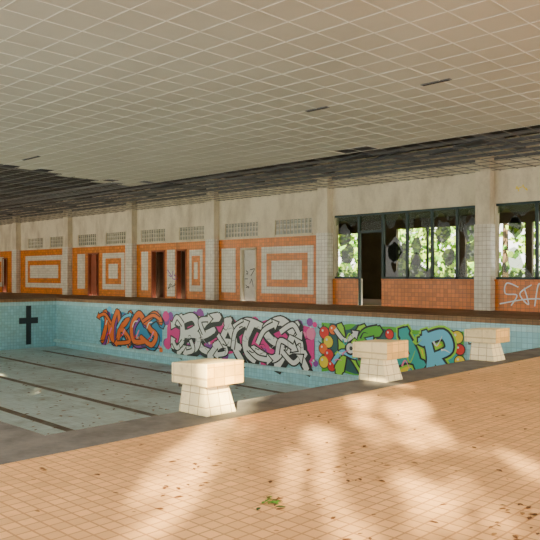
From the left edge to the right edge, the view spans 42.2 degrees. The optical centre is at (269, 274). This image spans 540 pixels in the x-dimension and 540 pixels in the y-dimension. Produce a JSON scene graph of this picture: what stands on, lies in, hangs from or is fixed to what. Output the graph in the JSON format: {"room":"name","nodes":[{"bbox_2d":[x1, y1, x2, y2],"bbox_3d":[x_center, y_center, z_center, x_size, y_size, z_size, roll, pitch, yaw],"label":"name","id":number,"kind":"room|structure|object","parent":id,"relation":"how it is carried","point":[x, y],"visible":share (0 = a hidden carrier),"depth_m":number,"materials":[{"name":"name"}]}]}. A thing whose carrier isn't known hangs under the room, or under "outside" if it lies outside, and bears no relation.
{"room":"abandoned swimming pool","nodes":[
{"label":"abandoned swimming pool","id":0,"kind":"room"},
{"bbox_2d":[93,249,254,292],"bbox_3d":[-11.428,-1.700,46.972,30.300,5.800,6.300,0,0,44],"label":"wall","id":1,"kind":"structure","parent":0,"point":[254,249],"depth_m":47.43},
{"bbox_2d":[96,293,380,305],"bbox_3d":[-1.324,1.275,37.353,58.200,0.150,6.500,0,0,44],"label":"floor","id":2,"kind":"structure","parent":0,"point":[367,302],"depth_m":31.70,"materials":[{"name":"brown tile"}]},
{"bbox_2d":[0,292,539,539],"bbox_3d":[-10.886,1.275,23.997,63.000,0.150,25.400,0,0,44],"label":"floor","id":3,"kind":"structure","parent":0,"point":[74,502],"depth_m":4.48,"materials":[{"name":"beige tile"}]},
{"bbox_2d":[12,210,20,292],"bbox_3d":[-17.223,-1.700,47.521,0.600,5.800,0.360,0,0,44],"label":"tiled column","id":4,"kind":"structure","parent":3,"relation":"on","point":[16,227],"depth_m":47.35,"materials":[{"name":"white tile"}]},
{"bbox_2d":[62,200,72,294],"bbox_3d":[-12.403,-1.700,42.867,0.600,5.800,0.360,0,0,44],"label":"tiled column","id":5,"kind":"structure","parent":3,"relation":"on","point":[67,247],"depth_m":42.69,"materials":[{"name":"white tile"}]},
{"bbox_2d":[125,190,136,296],"bbox_3d":[-7.584,-1.700,38.213,0.600,5.800,0.360,0,0,44],"label":"tiled column","id":6,"kind":"structure","parent":3,"relation":"on","point":[131,214],"depth_m":38.06,"materials":[{"name":"white tile"}]},
{"bbox_2d":[172,358,243,416],"bbox_3d":[-0.550,0.973,6.168,0.480,0.454,0.430,0,0,44],"label":"starting block","id":7,"kind":"object","parent":3,"relation":"on","point":[205,392],"visible":1,"depth_m":6.02,"materials":[{"name":"tile"}]},
{"bbox_2d":[205,179,218,299],"bbox_3d":[-2.764,-1.700,33.559,0.600,5.800,0.360,0,0,44],"label":"tiled column","id":8,"kind":"structure","parent":3,"relation":"on","point":[212,206],"depth_m":33.40,"materials":[{"name":"white tile"}]},
{"bbox_2d":[0,301,539,434],"bbox_3d":[-6.410,2.825,20.822,28.850,2.950,16.250,0,0,44],"label":"swimming pool","id":9,"kind":"object","parent":3,"relation":"in","point":[57,376],"visible":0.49,"depth_m":25.08,"materials":[{"name":"tile"}]},
{"bbox_2d":[96,306,164,351],"bbox_3d":[-6.410,2.467,31.794,5.413,2.009,0.018,0,0,44],"label":"graffiti mural","id":10,"kind":"object","parent":9,"relation":"attached to","point":[138,330],"visible":1,"depth_m":31.59,"materials":[{"name":"orange paint"}]},
{"bbox_2d":[163,309,317,376],"bbox_3d":[-1.483,2.480,27.034,8.709,2.241,0.021,0,0,44],"label":"graffiti mural","id":11,"kind":"object","parent":9,"relation":"attached to","point":[278,341],"visible":1,"depth_m":26.56,"materials":[{"name":"pink paint"}]},
{"bbox_2d":[319,322,464,374],"bbox_3d":[3.660,2.466,22.063,5.564,1.956,0.028,0,0,44],"label":"graffiti mural","id":12,"kind":"object","parent":9,"relation":"attached to","point":[435,345],"visible":0.59,"depth_m":21.77,"materials":[{"name":"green paint"}]},
{"bbox_2d":[31,364,538,539],"bbox_3d":[3.630,1.192,5.379,6.285,0.010,11.204,0,0,44],"label":"fallen leaves","id":13,"kind":"object","parent":3,"relation":"on","point":[276,501],"visible":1,"depth_m":3.78,"materials":[{"name":"brown plant"}]},
{"bbox_2d":[316,162,332,304],"bbox_3d":[2.235,-1.700,28.731,0.600,5.800,0.360,0,0,44],"label":"tiled column","id":14,"kind":"structure","parent":3,"relation":"on","point":[324,235],"depth_m":28.57,"materials":[{"name":"white tile"}]},
{"bbox_2d":[353,339,407,382],"bbox_3d":[1.270,0.973,8.053,0.480,0.454,0.430,0,0,44],"label":"starting block","id":15,"kind":"object","parent":3,"relation":"on","point":[379,363],"visible":1,"depth_m":7.91,"materials":[{"name":"tile"}]},
{"bbox_2d":[474,140,494,310],"bbox_3d":[7.307,-1.700,23.833,0.600,5.800,0.360,0,0,44],"label":"tiled column","id":16,"kind":"structure","parent":3,"relation":"on","point":[484,227],"depth_m":23.68,"materials":[{"name":"white tile"}]},
{"bbox_2d":[464,328,509,361],"bbox_3d":[3.076,0.973,9.923,0.480,0.454,0.430,0,0,44],"label":"starting block","id":17,"kind":"object","parent":3,"relation":"on","point":[485,342],"visible":1,"depth_m":9.78,"materials":[{"name":"tile"}]},
{"bbox_2d":[0,133,539,304],"bbox_3d":[-1.959,-1.700,33.240,63.000,5.800,0.300,0,0,44],"label":"wall","id":18,"kind":"structure","parent":0,"point":[458,190],"depth_m":29.53,"materials":[{"name":"beige paint"}]},
{"bbox_2d":[2,258,7,291],"bbox_3d":[-18.202,0.000,49.370,0.767,2.400,1.060,0,0,44],"label":"door","id":19,"kind":"structure","parent":18,"relation":"in","point":[5,288],"depth_m":49.30,"materials":[{"name":"brown wood"}]},
{"bbox_2d":[27,238,42,248],"bbox_3d":[-15.397,-2.071,46.078,2.107,0.723,0.180,0,0,44],"label":"window","id":20,"kind":"structure","parent":18,"relation":"in","point":[34,243],"depth_m":46.06,"materials":[{"name":"beige paint"}]},
{"bbox_2d":[49,236,62,247],"bbox_3d":[-13.349,-2.071,44.100,1.937,0.723,0.180,0,0,44],"label":"window","id":21,"kind":"structure","parent":18,"relation":"in","point":[56,242],"depth_m":44.17,"materials":[{"name":"beige paint"}]},
{"bbox_2d":[77,234,95,246],"bbox_3d":[-10.867,-2.071,41.704,2.072,0.723,0.180,0,0,44],"label":"window","id":22,"kind":"structure","parent":18,"relation":"in","point":[88,239],"depth_m":41.73,"materials":[{"name":"beige paint"}]},
{"bbox_2d":[88,253,98,295],"bbox_3d":[-10.296,-0.050,41.179,1.187,2.500,0.260,0,0,44],"label":"door","id":23,"kind":"structure","parent":18,"relation":"in","point":[92,259],"depth_m":41.34,"materials":[{"name":"brown wood"}]},
{"bbox_2d":[105,232,125,244],"bbox_3d":[-8.642,-2.071,39.555,2.171,0.723,0.180,0,0,44],"label":"window","id":24,"kind":"structure","parent":18,"relation":"in","point":[115,238],"depth_m":39.61,"materials":[{"name":"beige paint"}]},
{"bbox_2d":[140,229,164,242],"bbox_3d":[-6.187,-2.071,37.184,2.191,0.723,0.180,0,0,44],"label":"window","id":25,"kind":"structure","parent":18,"relation":"in","point":[155,235],"depth_m":37.17,"materials":[{"name":"beige paint"}]},
{"bbox_2d":[151,250,164,297],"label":"door","id":26,"kind":"structure","parent":18,"relation":"in","point":[157,259],"depth_m":37.26,"materials":[{"name":"brown wood"}]},
{"bbox_2d":[176,249,186,298],"bbox_3d":[-4.131,-0.050,35.783,0.801,2.500,1.060,0,0,44],"label":"door","id":27,"kind":"structure","parent":18,"relation":"in","point":[181,257],"depth_m":35.73,"materials":[{"name":"brown wood"}]},
{"bbox_2d":[178,226,204,240],"bbox_3d":[-3.895,-2.071,34.971,2.025,0.723,0.180,0,0,44],"label":"window","id":28,"kind":"structure","parent":18,"relation":"in","point":[194,233],"depth_m":34.96,"materials":[{"name":"beige paint"}]},
{"bbox_2d":[224,222,258,238],"bbox_3d":[-1.304,-2.071,32.468,2.292,0.723,0.180,0,0,44],"label":"window","id":29,"kind":"structure","parent":18,"relation":"in","point":[248,229],"depth_m":32.46,"materials":[{"name":"beige paint"}]},
{"bbox_2d":[240,247,256,301],"bbox_3d":[-0.918,-0.025,32.123,1.050,2.450,0.260,0,0,44],"label":"door","id":30,"kind":"structure","parent":18,"relation":"in","point":[248,256],"depth_m":32.24,"materials":[{"name":"beige paint"}]},
{"bbox_2d":[0,235,539,311],"bbox_3d":[-4.778,-0.230,35.720,47.100,2.860,0.048,0,0,44],"label":"cladding","id":31,"kind":"object","parent":18,"relation":"attached to","point":[286,266],"visible":0.82,"depth_m":32.42,"materials":[{"name":"orange tile"}]},
{"bbox_2d":[500,282,539,305],"bbox_3d":[8.977,0.642,22.424,3.424,0.797,0.001,0,0,44],"label":"graffiti tag","id":32,"kind":"object","parent":31,"relation":"attached to","point":[535,298],"visible":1,"depth_m":23.07,"materials":[{"name":"white paint"}]},
{"bbox_2d":[274,218,312,235],"bbox_3d":[1.028,-2.071,30.216,2.228,0.723,0.180,0,0,44],"label":"window","id":33,"kind":"structure","parent":18,"relation":"in","point":[301,226],"depth_m":30.20,"materials":[{"name":"beige paint"}]},
{"bbox_2d":[333,205,474,305],"bbox_3d":[4.938,-0.610,26.420,6.399,3.620,0.230,0,0,44],"label":"window","id":34,"kind":"structure","parent":18,"relation":"in","point":[368,222],"depth_m":26.17,"materials":[{"name":"teal"}]},
{"bbox_2d":[494,201,539,280],"bbox_3d":[9.920,-1.110,21.609,6.250,2.620,0.230,0,0,44],"label":"window","id":35,"kind":"structure","parent":18,"relation":"in","point":[513,267],"depth_m":23.29,"materials":[{"name":"teal"}]},
{"bbox_2d":[0,0,539,224],"bbox_3d":[-10.814,-3.528,23.919,63.212,0.016,25.412,0,0,44],"label":"grid","id":36,"kind":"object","parent":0,"point":[16,210],"depth_m":18.22,"materials":[{"name":"white metal"}]},
{"bbox_2d":[151,139,489,188],"bbox_3d":[0.690,-3.425,23.244,13.900,0.230,1.400,0,0,44],"label":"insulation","id":37,"kind":"object","parent":36,"relation":"hanging from","point":[479,141],"visible":1,"depth_m":20.37,"materials":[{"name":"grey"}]},
{"bbox_2d":[0,22,539,205],"bbox_3d":[-10.955,-4.700,23.925,63.000,0.200,26.200,0,0,44],"label":"roof slab","id":38,"kind":"structure","parent":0,"point":[29,187],"depth_m":32.69,"materials":[{"name":"grey concrete"}]},
{"bbox_2d":[0,0,539,185],"bbox_3d":[-1.450,-3.546,10.159,30.588,0.020,19.788,0,0,44],"label":"ceiling","id":39,"kind":"structure","parent":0,"point":[288,10],"depth_m":12.61,"materials":[{"name":"grey"}]},
{"bbox_2d":[305,106,328,111],"bbox_3d":[0.999,-3.522,14.885,0.600,0.024,0.100,0,0,44],"label":"ceiling light fixture","id":40,"kind":"object","parent":39,"relation":"in","point":[324,107],"depth_m":14.85,"materials":[{"name":"grey metal"}]},
{"bbox_2d":[420,78,451,85],"bbox_3d":[3.036,-3.522,12.803,0.600,0.024,0.100,0,0,44],"label":"ceiling light fixture","id":41,"kind":"object","parent":39,"relation":"in","point":[448,79],"depth_m":12.76,"materials":[{"name":"grey metal"}]},
{"bbox_2d":[339,207,534,223],"bbox_3d":[-1.324,-2.800,37.353,58.200,0.200,6.500,0,0,44],"label":"ceiling","id":42,"kind":"structure","parent":0,"point":[506,210],"depth_m":31.24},
{"bbox_2d":[338,211,539,298],"bbox_3d":[9.574,-1.700,26.829,27.900,5.800,6.500,0,0,44],"label":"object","id":43,"kind":"structure","parent":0,"point":[370,242],"depth_m":34.63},
{"label":"outside","id":44,"kind":"structure","parent":0,"visible":0},
{"bbox_3d":[12.998,1.500,49.449,90.000,0.200,30.800,0,0,44],"label":"lawn","id":45,"kind":"structure","parent":44,"visible":0},
{"bbox_2d":[338,222,539,273],"bbox_3d":[9.416,-3.200,47.193,40.497,9.736,5.720,0,0,44],"label":"trees","id":46,"kind":"object","parent":45,"relation":"on","point":[419,232],"visible":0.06,"depth_m":44.51,"materials":[{"name":"green plant"}]},
{"bbox_3d":[-10.812,-1.700,23.857,63.300,5.800,26.100,0,0,44],"label":"wall","id":47,"kind":"structure","parent":0,"visible":0},
{"bbox_2d":[0,124,539,218],"bbox_3d":[-10.872,-4.100,24.011,63.000,0.400,25.440,0,0,44],"label":"ceiling","id":48,"kind":"structure","parent":47,"relation":"attached to","point":[476,136],"depth_m":27.83,"materials":[{"name":"grey metal"}]}
]}

